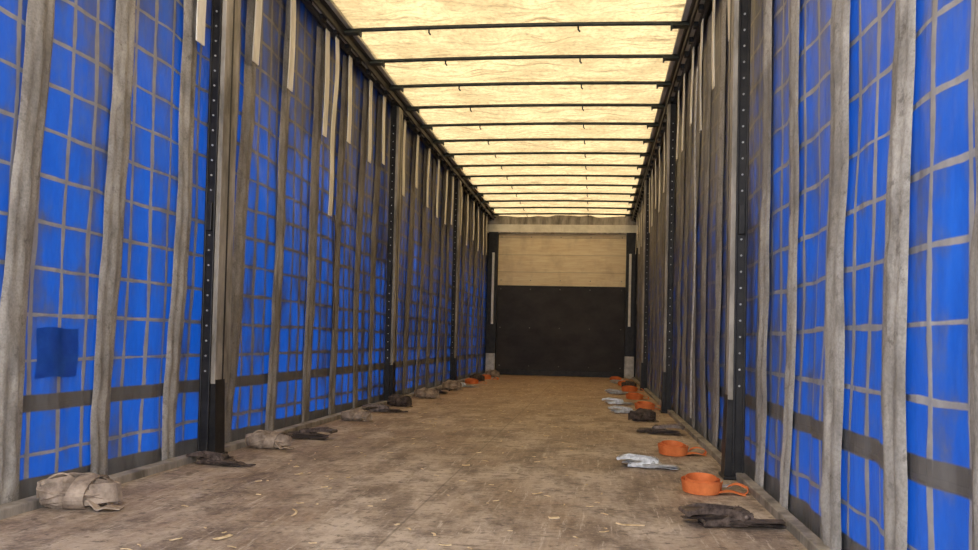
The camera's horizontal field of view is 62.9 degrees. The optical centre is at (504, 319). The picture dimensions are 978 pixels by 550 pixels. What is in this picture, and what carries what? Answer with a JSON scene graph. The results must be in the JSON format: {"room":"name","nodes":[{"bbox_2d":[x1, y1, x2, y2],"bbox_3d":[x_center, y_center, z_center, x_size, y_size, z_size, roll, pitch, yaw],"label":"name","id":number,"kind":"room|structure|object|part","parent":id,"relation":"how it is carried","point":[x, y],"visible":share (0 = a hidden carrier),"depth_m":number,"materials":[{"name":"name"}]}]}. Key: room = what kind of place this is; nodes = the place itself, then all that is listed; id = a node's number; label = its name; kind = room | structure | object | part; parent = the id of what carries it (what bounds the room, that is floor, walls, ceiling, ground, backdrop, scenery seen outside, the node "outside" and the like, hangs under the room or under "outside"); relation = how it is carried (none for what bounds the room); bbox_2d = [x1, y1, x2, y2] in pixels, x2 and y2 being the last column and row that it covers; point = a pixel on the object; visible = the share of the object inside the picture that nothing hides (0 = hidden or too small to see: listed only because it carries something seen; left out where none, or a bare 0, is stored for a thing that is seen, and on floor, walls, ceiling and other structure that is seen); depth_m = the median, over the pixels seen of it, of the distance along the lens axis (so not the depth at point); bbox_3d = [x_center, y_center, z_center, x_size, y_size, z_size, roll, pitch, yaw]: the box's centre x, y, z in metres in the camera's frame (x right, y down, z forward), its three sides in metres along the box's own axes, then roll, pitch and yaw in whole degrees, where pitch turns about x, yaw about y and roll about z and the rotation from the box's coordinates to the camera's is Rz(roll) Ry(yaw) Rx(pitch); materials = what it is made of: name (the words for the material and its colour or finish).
{"room":"truck trailer interior","nodes":[
{"label":"truck trailer interior","id":0,"kind":"room"},
{"bbox_2d":[0,0,487,499],"bbox_3d":[-1.067,-0.494,6.881,0.064,2.880,13.600,1,-2,6],"label":"wall","id":1,"kind":"structure","parent":0,"point":[68,226],"depth_m":3.50,"materials":[{"name":"fabric"}]},
{"bbox_2d":[35,327,78,378],"bbox_3d":[-1.548,0.113,2.780,0.010,0.176,0.206,1,-2,9],"label":"repair patch","id":2,"kind":"object","parent":1,"relation":"attached to","point":[57,348],"visible":1,"depth_m":2.77,"materials":[{"name":"blue fabric"}]},
{"bbox_2d":[0,373,484,519],"bbox_3d":[-1.034,0.781,6.840,0.057,0.170,13.600,1,-2,6],"label":"baseboard","id":3,"kind":"structure","parent":1,"relation":"attached to","point":[17,507],"depth_m":3.29,"materials":[{"name":"metal"}]},
{"bbox_2d":[0,0,485,504],"bbox_3d":[-1.059,-0.551,6.798,0.061,2.650,12.807,1,-2,6],"label":"straps","id":4,"kind":"object","parent":1,"relation":"attached to","point":[39,32],"visible":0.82,"depth_m":3.53,"materials":[{"name":"grey fabric"}]},
{"bbox_2d":[301,0,496,220],"bbox_3d":[-0.964,-1.951,6.911,0.185,0.162,13.600,1,-2,6],"label":"roof rail","id":5,"kind":"object","parent":1,"relation":"attached to","point":[326,12],"visible":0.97,"depth_m":6.38,"materials":[{"name":"metal"}]},
{"bbox_2d":[328,37,339,216],"bbox_3d":[-1.152,-1.306,5.394,0.016,1.220,0.130,1,-2,6],"label":"strap","id":6,"kind":"object","parent":5,"relation":"hanging from","point":[336,85],"visible":1,"depth_m":5.39,"materials":[{"name":"grey fabric"}]},
{"bbox_2d":[332,215,335,329],"bbox_3d":[-1.164,-0.324,5.457,0.016,0.780,0.060,1,-2,6],"label":"strap","id":7,"kind":"object","parent":6,"relation":"hanging from","point":[334,215],"visible":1,"depth_m":5.46,"materials":[{"name":"grey fabric"}]},
{"bbox_2d":[196,0,486,254],"bbox_3d":[-0.997,-1.516,6.842,0.014,0.718,12.622,1,-2,6],"label":"tabs","id":8,"kind":"object","parent":5,"relation":"hanging from","point":[201,4],"visible":0.98,"depth_m":5.32},
{"bbox_2d":[0,375,806,549],"bbox_3d":[0.169,0.810,6.703,2.370,0.120,13.600,1,-2,6],"label":"floor","id":9,"kind":"structure","parent":0,"point":[220,498],"depth_m":3.01,"materials":[{"name":"brown wood"}]},
{"bbox_2d":[36,472,123,510],"bbox_3d":[-1.370,0.550,2.597,0.283,0.113,0.172,1,-2,-8],"label":"strap","id":10,"kind":"object","parent":9,"relation":"on","point":[73,490],"visible":1,"depth_m":2.55,"materials":[{"name":"beige fabric"}]},
{"bbox_2d":[197,0,240,453],"bbox_3d":[-1.336,-0.672,3.785,0.087,2.620,0.170,1,-2,6],"label":"post","id":11,"kind":"object","parent":9,"relation":"on","point":[225,14],"visible":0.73,"depth_m":3.73,"materials":[{"name":"black metal"}]},
{"bbox_3d":[-1.355,-0.672,3.777,0.046,2.620,0.110,1,-2,6],"label":"post","id":12,"kind":"part","parent":11,"relation":"part of","materials":[{"name":"black metal"}]},
{"bbox_2d":[186,451,255,465],"bbox_3d":[-1.239,0.606,3.508,0.304,0.050,0.122,1,-2,11],"label":"ratchet buckle","id":13,"kind":"object","parent":9,"relation":"on","point":[206,457],"visible":1,"depth_m":3.49,"materials":[{"name":"metal"}]},
{"bbox_3d":[-1.302,0.602,3.517,0.176,0.044,0.069,1,-2,11],"label":"handle","id":14,"kind":"part","parent":13,"relation":"part of","materials":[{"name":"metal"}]},
{"bbox_3d":[-1.278,0.609,3.512,0.130,0.042,0.054,1,-2,12],"label":"frame","id":15,"kind":"part","parent":13,"relation":"part of","materials":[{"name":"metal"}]},
{"bbox_2d":[245,430,293,448],"bbox_3d":[-1.188,0.604,4.061,0.254,0.091,0.156,1,-2,-3],"label":"strap","id":16,"kind":"object","parent":9,"relation":"on","point":[264,439],"visible":1,"depth_m":4.02,"materials":[{"name":"beige fabric"}]},
{"bbox_2d":[286,427,337,438],"bbox_3d":[-1.119,0.630,4.495,0.355,0.058,0.142,1,-2,11],"label":"ratchet buckle","id":17,"kind":"object","parent":9,"relation":"on","point":[306,432],"visible":0.98,"depth_m":4.45,"materials":[{"name":"metal"}]},
{"bbox_3d":[-1.045,0.628,4.486,0.205,0.051,0.080,1,-2,11],"label":"handle","id":18,"kind":"part","parent":17,"relation":"part of","materials":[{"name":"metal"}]},
{"bbox_2d":[341,408,372,420],"bbox_3d":[-1.007,0.649,5.487,0.229,0.083,0.145,1,-2,1],"label":"strap","id":19,"kind":"object","parent":9,"relation":"on","point":[353,414],"visible":1,"depth_m":5.45,"materials":[{"name":"beige fabric"}]},
{"bbox_2d":[120,383,644,549],"bbox_3d":[0.088,0.736,6.403,1.578,0.005,9.009,1,-2,6],"label":"debris","id":20,"kind":"object","parent":9,"relation":"on","point":[295,510],"visible":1,"depth_m":2.66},
{"bbox_2d":[361,403,407,411],"bbox_3d":[-0.922,0.679,6.187,0.355,0.058,0.142,1,-2,-3],"label":"ratchet buckle","id":21,"kind":"object","parent":9,"relation":"on","point":[371,407],"visible":0.98,"depth_m":6.15,"materials":[{"name":"metal"}]},
{"bbox_3d":[-0.997,0.673,6.177,0.205,0.051,0.080,1,-2,-3],"label":"handle","id":22,"kind":"part","parent":21,"relation":"part of","materials":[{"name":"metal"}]},
{"bbox_3d":[-0.968,0.682,6.178,0.151,0.048,0.064,1,-2,-4],"label":"frame","id":23,"kind":"part","parent":21,"relation":"part of","materials":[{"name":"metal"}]},
{"bbox_2d":[383,104,402,400],"bbox_3d":[-0.968,-0.578,7.033,0.087,2.620,0.170,1,-2,6],"label":"post","id":24,"kind":"object","parent":9,"relation":"on","point":[396,136],"visible":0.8,"depth_m":6.98,"materials":[{"name":"black metal"}]},
{"bbox_3d":[-0.987,-0.579,7.025,0.046,2.620,0.110,1,-2,6],"label":"post","id":25,"kind":"part","parent":24,"relation":"part of","materials":[{"name":"black metal"}]},
{"bbox_2d":[387,394,412,406],"bbox_3d":[-0.873,0.675,6.738,0.236,0.102,0.151,1,-2,11],"label":"strap","id":26,"kind":"object","parent":9,"relation":"on","point":[393,400],"visible":1,"depth_m":6.70,"materials":[{"name":"black fabric"}]},
{"bbox_2d":[414,387,440,398],"bbox_3d":[-0.740,0.702,7.712,0.265,0.107,0.156,1,-2,-6],"label":"strap","id":27,"kind":"object","parent":9,"relation":"on","point":[424,392],"visible":1,"depth_m":7.67,"materials":[{"name":"beige fabric"}]},
{"bbox_2d":[435,388,452,393],"bbox_3d":[-0.726,0.742,8.417,0.355,0.058,0.142,1,-2,16],"label":"ratchet buckle","id":28,"kind":"object","parent":9,"relation":"on","point":[438,389],"visible":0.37,"depth_m":8.36,"materials":[{"name":"metal"}]},
{"bbox_3d":[-0.652,0.740,8.401,0.205,0.051,0.080,1,-2,16],"label":"handle","id":29,"kind":"part","parent":28,"relation":"part of","materials":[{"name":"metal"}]},
{"bbox_2d":[442,380,462,390],"bbox_3d":[-0.578,0.735,9.057,0.256,0.118,0.152,1,-2,12],"label":"strap","id":30,"kind":"object","parent":9,"relation":"on","point":[451,384],"visible":0.88,"depth_m":9.01,"materials":[{"name":"beige fabric"}]},
{"bbox_2d":[450,178,461,380],"bbox_3d":[-0.611,-0.488,10.182,0.087,2.620,0.170,1,-2,6],"label":"post","id":31,"kind":"object","parent":9,"relation":"on","point":[457,183],"visible":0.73,"depth_m":10.13,"materials":[{"name":"black metal"}]},
{"bbox_2d":[461,382,474,386],"bbox_3d":[-0.497,0.777,9.660,0.380,0.062,0.152,1,-2,-4],"label":"ratchet buckle","id":32,"kind":"object","parent":9,"relation":"on","point":[463,383],"visible":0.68,"depth_m":9.61,"materials":[{"name":"metal"}]},
{"bbox_2d":[465,378,486,383],"bbox_3d":[-0.371,0.802,10.515,0.300,0.067,0.193,2,-2,-13],"label":"coil","id":33,"kind":"object","parent":9,"relation":"on","point":[468,380],"visible":1,"depth_m":10.44,"materials":[{"name":"fabric"}]},
{"bbox_2d":[469,374,484,381],"bbox_3d":[-0.372,0.798,11.088,0.226,0.108,0.144,1,-2,6],"label":"strap","id":34,"kind":"object","parent":9,"relation":"on","point":[480,377],"visible":0.73,"depth_m":11.06,"materials":[{"name":"black fabric"}]},
{"bbox_2d":[485,353,494,370],"bbox_3d":[-0.235,0.735,13.376,0.155,0.360,0.040,1,-2,6],"label":"box","id":35,"kind":"object","parent":9,"relation":"on","point":[490,357],"visible":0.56,"depth_m":13.36,"materials":[{"name":"metal"}]},
{"bbox_2d":[483,374,498,379],"bbox_3d":[-0.231,0.839,11.766,0.310,0.067,0.193,1,-2,26],"label":"coil","id":36,"kind":"object","parent":9,"relation":"on","point":[487,376],"visible":0.72,"depth_m":11.72,"materials":[{"name":"fabric"}]},
{"bbox_2d":[486,232,498,369],"bbox_3d":[-0.200,-0.281,13.504,0.155,2.400,0.195,1,-2,6],"label":"post","id":37,"kind":"object","parent":9,"relation":"on","point":[491,337],"depth_m":13.43,"materials":[{"name":"black metal"}]},
{"bbox_3d":[-0.195,-0.533,13.421,0.040,1.200,0.015,1,-2,6],"label":"white strip","id":38,"kind":"part","parent":37,"relation":"part of","materials":[{"name":"white metal"}]},
{"bbox_2d":[485,369,499,376],"bbox_3d":[-0.182,0.836,12.577,0.250,0.118,0.156,1,-2,6],"label":"strap","id":39,"kind":"object","parent":9,"relation":"on","point":[494,373],"visible":0.83,"depth_m":12.54,"materials":[{"name":"beige fabric"}]},
{"bbox_2d":[605,389,627,393],"bbox_3d":[1.276,0.805,9.000,0.289,0.054,0.132,1,-2,-2],"label":"ratchet buckle","id":40,"kind":"object","parent":9,"relation":"on","point":[610,391],"visible":0.97,"depth_m":8.96,"materials":[{"name":"metal"}]},
{"bbox_3d":[1.227,0.800,8.994,0.190,0.048,0.074,1,-2,-2],"label":"handle","id":41,"kind":"part","parent":40,"relation":"part of","materials":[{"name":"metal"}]},
{"bbox_2d":[610,379,622,383],"bbox_3d":[1.645,0.875,11.373,0.289,0.054,0.132,1,-2,-6],"label":"ratchet buckle","id":42,"kind":"object","parent":9,"relation":"on","point":[613,380],"visible":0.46,"depth_m":11.34,"materials":[{"name":"metal"}]},
{"bbox_2d":[602,397,632,404],"bbox_3d":[1.069,0.760,7.513,0.300,0.056,0.137,1,-2,11],"label":"ratchet buckle","id":43,"kind":"object","parent":9,"relation":"on","point":[609,400],"visible":1,"depth_m":7.48,"materials":[{"name":"metal"}]},
{"bbox_3d":[1.018,0.756,7.519,0.198,0.049,0.077,1,-2,11],"label":"handle","id":44,"kind":"part","parent":43,"relation":"part of","materials":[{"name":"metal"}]},
{"bbox_2d":[610,376,627,380],"bbox_3d":[1.742,0.894,12.164,0.281,0.067,0.193,1,-2,6],"label":"coil","id":45,"kind":"object","parent":9,"relation":"on","point":[611,377],"visible":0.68,"depth_m":12.12,"materials":[{"name":"fabric"}]},
{"bbox_2d":[608,405,634,412],"bbox_3d":[1.001,0.734,6.566,0.300,0.056,0.137,1,-2,1],"label":"ratchet buckle","id":46,"kind":"object","parent":9,"relation":"on","point":[621,409],"visible":0.84,"depth_m":6.53,"materials":[{"name":"metal"}]},
{"bbox_3d":[0.950,0.729,6.563,0.198,0.049,0.077,1,-2,2],"label":"handle","id":47,"kind":"part","parent":46,"relation":"part of","materials":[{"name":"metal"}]},
{"bbox_3d":[0.978,0.737,6.562,0.146,0.047,0.061,1,-2,2],"label":"frame","id":48,"kind":"part","parent":46,"relation":"part of","materials":[{"name":"metal"}]},
{"bbox_2d":[621,381,635,387],"bbox_3d":[1.604,0.826,10.258,0.208,0.098,0.135,1,-2,6],"label":"strap","id":49,"kind":"object","parent":9,"relation":"on","point":[631,383],"visible":0.62,"depth_m":10.24,"materials":[{"name":"black fabric"}]},
{"bbox_2d":[624,356,633,378],"bbox_3d":[2.045,0.780,13.116,0.155,0.360,0.040,1,-2,6],"label":"box","id":50,"kind":"object","parent":9,"relation":"on","point":[628,361],"visible":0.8,"depth_m":13.10,"materials":[{"name":"metal"}]},
{"bbox_2d":[624,233,635,356],"bbox_3d":[2.080,-0.236,13.245,0.155,2.400,0.195,1,-2,6],"label":"post","id":51,"kind":"object","parent":9,"relation":"on","point":[630,237],"depth_m":13.17,"materials":[{"name":"black metal"}]},
{"bbox_3d":[2.065,-0.489,13.163,0.040,1.200,0.015,1,-2,6],"label":"white strip","id":52,"kind":"part","parent":51,"relation":"part of","materials":[{"name":"white metal"}]},
{"bbox_2d":[622,385,643,391],"bbox_3d":[1.536,0.821,9.572,0.267,0.067,0.193,1,-2,6],"label":"coil","id":53,"kind":"object","parent":9,"relation":"on","point":[627,388],"visible":1,"depth_m":9.51,"materials":[{"name":"fabric"}]},
{"bbox_2d":[626,392,648,399],"bbox_3d":[1.376,0.783,8.247,0.258,0.067,0.193,2,-2,-14],"label":"coil","id":54,"kind":"object","parent":9,"relation":"on","point":[630,395],"visible":1,"depth_m":8.17,"materials":[{"name":"fabric"}]},
{"bbox_2d":[628,408,658,421],"bbox_3d":[1.033,0.700,5.929,0.226,0.098,0.131,1,-2,13],"label":"strap","id":55,"kind":"object","parent":9,"relation":"on","point":[641,414],"visible":1,"depth_m":5.89,"materials":[{"name":"black fabric"}]},
{"bbox_2d":[640,178,650,390],"bbox_3d":[1.739,-0.442,9.904,0.087,2.620,0.150,1,-2,6],"label":"post","id":56,"kind":"object","parent":9,"relation":"on","point":[646,235],"visible":0.82,"depth_m":9.85,"materials":[{"name":"black metal"}]},
{"bbox_3d":[1.758,-0.441,9.902,0.046,2.620,0.110,1,-2,6],"label":"post","id":57,"kind":"part","parent":56,"relation":"part of","materials":[{"name":"black metal"}]},
{"bbox_2d":[634,401,660,409],"bbox_3d":[1.259,0.747,6.991,0.243,0.067,0.188,1,-2,6],"label":"coil","id":58,"kind":"object","parent":9,"relation":"on","point":[640,404],"visible":0.87,"depth_m":6.94,"materials":[{"name":"fabric"}]},
{"bbox_2d":[616,453,679,469],"bbox_3d":[0.666,0.652,3.696,0.289,0.054,0.132,1,-2,14],"label":"ratchet buckle","id":59,"kind":"object","parent":9,"relation":"on","point":[634,460],"visible":1,"depth_m":3.67,"materials":[{"name":"metal"}]},
{"bbox_3d":[0.617,0.648,3.703,0.190,0.048,0.074,1,-2,14],"label":"handle","id":60,"kind":"part","parent":59,"relation":"part of","materials":[{"name":"metal"}]},
{"bbox_3d":[0.643,0.656,3.696,0.140,0.045,0.059,1,-2,14],"label":"frame","id":61,"kind":"part","parent":59,"relation":"part of","materials":[{"name":"metal"}]},
{"bbox_2d":[637,424,684,433],"bbox_3d":[0.995,0.694,5.119,0.311,0.058,0.142,1,-2,16],"label":"ratchet buckle","id":62,"kind":"object","parent":9,"relation":"on","point":[660,429],"visible":1,"depth_m":5.07,"materials":[{"name":"metal"}]},
{"bbox_3d":[1.048,0.692,5.109,0.205,0.051,0.080,1,-2,16],"label":"handle","id":63,"kind":"part","parent":62,"relation":"part of","materials":[{"name":"metal"}]},
{"bbox_2d":[659,102,676,412],"bbox_3d":[1.383,-0.532,6.755,0.087,2.620,0.150,1,-2,6],"label":"post","id":64,"kind":"object","parent":9,"relation":"on","point":[666,390],"visible":0.94,"depth_m":6.70,"materials":[{"name":"black metal"}]},
{"bbox_3d":[1.401,-0.532,6.753,0.046,2.620,0.110,1,-2,6],"label":"post","id":65,"kind":"part","parent":64,"relation":"part of","materials":[{"name":"black metal"}]},
{"bbox_2d":[658,440,706,456],"bbox_3d":[0.927,0.666,4.167,0.263,0.067,0.162,2,-2,-19],"label":"coil","id":66,"kind":"object","parent":9,"relation":"on","point":[666,447],"visible":1,"depth_m":4.11,"materials":[{"name":"fabric"}]},
{"bbox_2d":[681,472,748,495],"bbox_3d":[0.819,0.636,3.109,0.262,0.067,0.160,1,-2,-3],"label":"coil","id":67,"kind":"object","parent":9,"relation":"on","point":[697,483],"visible":1,"depth_m":3.06,"materials":[{"name":"fabric"}]},
{"bbox_2d":[678,503,786,527],"bbox_3d":[0.726,0.619,2.545,0.333,0.062,0.152,1,-2,-5],"label":"ratchet buckle","id":68,"kind":"object","parent":9,"relation":"on","point":[706,514],"visible":1,"depth_m":2.50,"materials":[{"name":"metal"}]},
{"bbox_3d":[0.670,0.613,2.534,0.220,0.055,0.086,1,-2,-6],"label":"handle","id":69,"kind":"part","parent":68,"relation":"part of","materials":[{"name":"metal"}]},
{"bbox_3d":[0.701,0.623,2.537,0.162,0.052,0.068,1,-2,-5],"label":"frame","id":70,"kind":"part","parent":68,"relation":"part of","materials":[{"name":"metal"}]},
{"bbox_2d":[718,0,750,479],"bbox_3d":[1.014,-0.626,3.507,0.087,2.620,0.150,1,-2,6],"label":"post","id":71,"kind":"object","parent":9,"relation":"on","point":[733,436],"visible":0.91,"depth_m":3.45,"materials":[{"name":"black metal"}]},
{"bbox_3d":[0.984,0.677,3.473,0.085,0.014,0.150,1,-2,6],"label":"foot plate","id":72,"kind":"part","parent":71,"relation":"part of","materials":[{"name":"black metal"}]},
{"bbox_3d":[1.033,-0.625,3.505,0.046,2.620,0.110,1,-2,6],"label":"post","id":73,"kind":"part","parent":71,"relation":"part of","materials":[{"name":"black metal"}]},
{"bbox_2d":[332,0,685,217],"bbox_3d":[0.221,-1.932,6.776,2.290,0.093,13.600,1,-2,6],"label":"ceiling","id":74,"kind":"structure","parent":0,"point":[592,40],"depth_m":6.36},
{"bbox_2d":[344,21,689,36],"bbox_3d":[0.055,-1.937,5.315,2.350,0.068,0.060,1,-2,6],"label":"bow","id":75,"kind":"object","parent":74,"relation":"attached to","point":[673,24],"visible":0.94,"depth_m":5.30,"materials":[{"name":"paint"}]},
{"bbox_2d":[369,54,679,67],"bbox_3d":[0.122,-1.919,5.911,2.350,0.068,0.060,1,-2,6],"label":"bow","id":76,"kind":"object","parent":74,"relation":"attached to","point":[666,57],"visible":0.94,"depth_m":5.90,"materials":[{"name":"paint"}]},
{"bbox_2d":[389,81,671,91],"bbox_3d":[0.190,-1.902,6.507,2.350,0.068,0.060,1,-2,6],"label":"bow","id":77,"kind":"object","parent":74,"relation":"attached to","point":[657,83],"visible":0.93,"depth_m":6.49,"materials":[{"name":"paint"}]},
{"bbox_2d":[406,103,664,112],"bbox_3d":[0.257,-1.885,7.103,2.350,0.068,0.060,1,-2,6],"label":"bow","id":78,"kind":"object","parent":74,"relation":"attached to","point":[653,106],"visible":0.94,"depth_m":7.08,"materials":[{"name":"paint"}]},
{"bbox_2d":[420,122,659,129],"bbox_3d":[0.325,-1.868,7.699,2.350,0.068,0.060,1,-2,6],"label":"bow","id":79,"kind":"object","parent":74,"relation":"attached to","point":[649,124],"visible":0.92,"depth_m":7.68,"materials":[{"name":"paint"}]},
{"bbox_2d":[433,138,654,144],"bbox_3d":[0.393,-1.851,8.295,2.350,0.068,0.060,1,-2,6],"label":"bow","id":80,"kind":"object","parent":74,"relation":"attached to","point":[645,140],"visible":0.95,"depth_m":8.28,"materials":[{"name":"paint"}]},
{"bbox_2d":[443,152,650,157],"bbox_3d":[0.460,-1.834,8.891,2.350,0.068,0.060,1,-2,6],"label":"bow","id":81,"kind":"object","parent":74,"relation":"attached to","point":[642,154],"visible":0.94,"depth_m":8.88,"materials":[{"name":"paint"}]},
{"bbox_2d":[453,164,646,169],"bbox_3d":[0.528,-1.817,9.487,2.350,0.068,0.060,1,-2,6],"label":"bow","id":82,"kind":"object","parent":74,"relation":"attached to","point":[485,165],"visible":0.97,"depth_m":9.47,"materials":[{"name":"paint"}]},
{"bbox_2d":[461,174,643,179],"bbox_3d":[0.595,-1.799,10.083,2.350,0.068,0.060,1,-2,6],"label":"bow","id":83,"kind":"object","parent":74,"relation":"attached to","point":[537,175],"visible":0.94,"depth_m":10.07,"materials":[{"name":"paint"}]},
{"bbox_2d":[469,184,640,188],"bbox_3d":[0.663,-1.782,10.679,2.350,0.068,0.060,1,-2,6],"label":"bow","id":84,"kind":"object","parent":74,"relation":"attached to","point":[481,185],"visible":0.94,"depth_m":10.67,"materials":[{"name":"paint"}]},
{"bbox_2d":[475,192,638,196],"bbox_3d":[0.730,-1.765,11.274,2.350,0.068,0.060,1,-2,6],"label":"bow","id":85,"kind":"object","parent":74,"relation":"attached to","point":[516,193],"visible":0.96,"depth_m":11.26,"materials":[{"name":"paint"}]},
{"bbox_2d":[481,200,636,204],"bbox_3d":[0.798,-1.748,11.870,2.350,0.068,0.060,1,-2,6],"label":"bow","id":86,"kind":"object","parent":74,"relation":"attached to","point":[482,201],"visible":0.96,"depth_m":11.87,"materials":[{"name":"paint"}]},
{"bbox_2d":[487,207,634,210],"bbox_3d":[0.865,-1.731,12.466,2.350,0.068,0.060,1,-2,6],"label":"bow","id":87,"kind":"object","parent":74,"relation":"attached to","point":[488,208],"visible":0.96,"depth_m":12.44,"materials":[{"name":"paint"}]},
{"bbox_2d":[491,213,632,216],"bbox_3d":[0.933,-1.714,13.062,2.350,0.068,0.060,1,-2,6],"label":"bow","id":88,"kind":"object","parent":74,"relation":"attached to","point":[492,214],"visible":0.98,"depth_m":13.06,"materials":[{"name":"paint"}]},
{"bbox_2d":[487,215,637,371],"bbox_3d":[0.951,-0.447,13.442,2.670,2.780,0.070,1,-2,6],"label":"wall","id":89,"kind":"structure","parent":0,"point":[590,321],"depth_m":13.40,"materials":[{"name":"wood"}]},
{"bbox_2d":[484,233,488,372],"bbox_3d":[-0.315,-0.361,13.613,0.120,3.000,0.070,1,-2,6],"label":"seal","id":90,"kind":"object","parent":89,"relation":"attached to","point":[488,233],"visible":0.02,"depth_m":13.57,"materials":[{"name":"black rubber"}]},
{"bbox_2d":[496,369,623,377],"bbox_3d":[0.917,0.891,13.376,2.150,0.100,0.012,1,-2,6],"label":"kick plate","id":91,"kind":"object","parent":89,"relation":"attached to","point":[602,374],"visible":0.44,"depth_m":13.37,"materials":[{"name":"black metal"}]},
{"bbox_3d":[0.937,0.193,13.430,2.150,1.500,0.060,1,-2,6],"label":"panel","id":92,"kind":"part","parent":89,"relation":"part of","materials":[{"name":"black wood"}]},
{"bbox_2d":[498,285,624,288],"bbox_3d":[0.951,-0.555,13.422,2.150,0.025,0.016,1,-2,6],"label":"joint","id":93,"kind":"object","parent":89,"relation":"attached to","point":[498,285],"visible":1,"depth_m":13.41,"materials":[{"name":"black metal"}]},
{"bbox_2d":[498,233,625,286],"bbox_3d":[0.965,-1.006,13.466,2.150,0.900,0.050,1,-2,6],"label":"upper plywood","id":94,"kind":"object","parent":89,"relation":"attached to","point":[542,259],"visible":0.98,"depth_m":13.44,"materials":[{"name":"beige wood"}]},
{"bbox_2d":[487,224,637,232],"bbox_3d":[0.975,-1.526,13.460,2.670,0.140,0.090,1,-2,6],"label":"header beam","id":95,"kind":"object","parent":89,"relation":"attached to","point":[490,227],"visible":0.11,"depth_m":13.41,"materials":[{"name":"grey metal"}]},
{"bbox_2d":[498,232,626,233],"bbox_3d":[0.967,-1.456,13.403,2.470,0.025,0.020,1,-2,6],"label":"header lip","id":96,"kind":"object","parent":95,"relation":"attached to","point":[498,232],"depth_m":13.41,"materials":[{"name":"grey metal"}]},
{"bbox_2d":[634,240,637,376],"bbox_3d":[2.219,-0.311,13.324,0.120,3.000,0.070,1,-2,6],"label":"seal","id":97,"kind":"object","parent":89,"relation":"attached to","point":[636,273],"visible":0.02,"depth_m":13.29,"materials":[{"name":"black rubber"}]},
{"bbox_2d":[635,0,975,549],"bbox_3d":[1.444,-0.445,6.595,0.056,2.880,13.600,1,-2,6],"label":"wall","id":98,"kind":"structure","parent":0,"point":[943,162],"depth_m":2.10,"materials":[{"name":"plastic"}]},
{"bbox_2d":[629,0,712,221],"bbox_3d":[1.406,-1.904,6.641,0.185,0.162,13.600,1,-2,6],"label":"roof rail","id":99,"kind":"object","parent":98,"relation":"attached to","point":[694,11],"visible":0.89,"depth_m":6.14,"materials":[{"name":"metal"}]},
{"bbox_2d":[635,0,729,253],"bbox_3d":[1.410,-1.472,6.611,0.014,0.708,12.647,1,-2,6],"label":"tabs","id":100,"kind":"object","parent":99,"relation":"attached to","point":[713,6],"visible":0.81,"depth_m":5.45},
{"bbox_2d":[690,66,697,417],"bbox_3d":[1.180,-0.483,4.975,0.016,2.180,0.081,1,-2,6],"label":"strap","id":101,"kind":"object","parent":100,"relation":"hanging from","point":[697,66],"visible":1,"depth_m":4.96,"materials":[{"name":"grey fabric"}]},
{"bbox_2d":[632,377,830,549],"bbox_3d":[1.364,0.828,6.567,0.040,0.170,13.600,1,-2,6],"label":"baseboard","id":102,"kind":"structure","parent":98,"relation":"attached to","point":[804,535],"depth_m":2.87,"materials":[{"name":"metal"}]},
{"bbox_2d":[636,0,977,549],"bbox_3d":[1.414,-0.503,6.500,0.069,2.650,12.677,1,-2,6],"label":"straps","id":103,"kind":"object","parent":98,"relation":"attached to","point":[895,272],"visible":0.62,"depth_m":2.19,"materials":[{"name":"grey fabric"}]}
]}

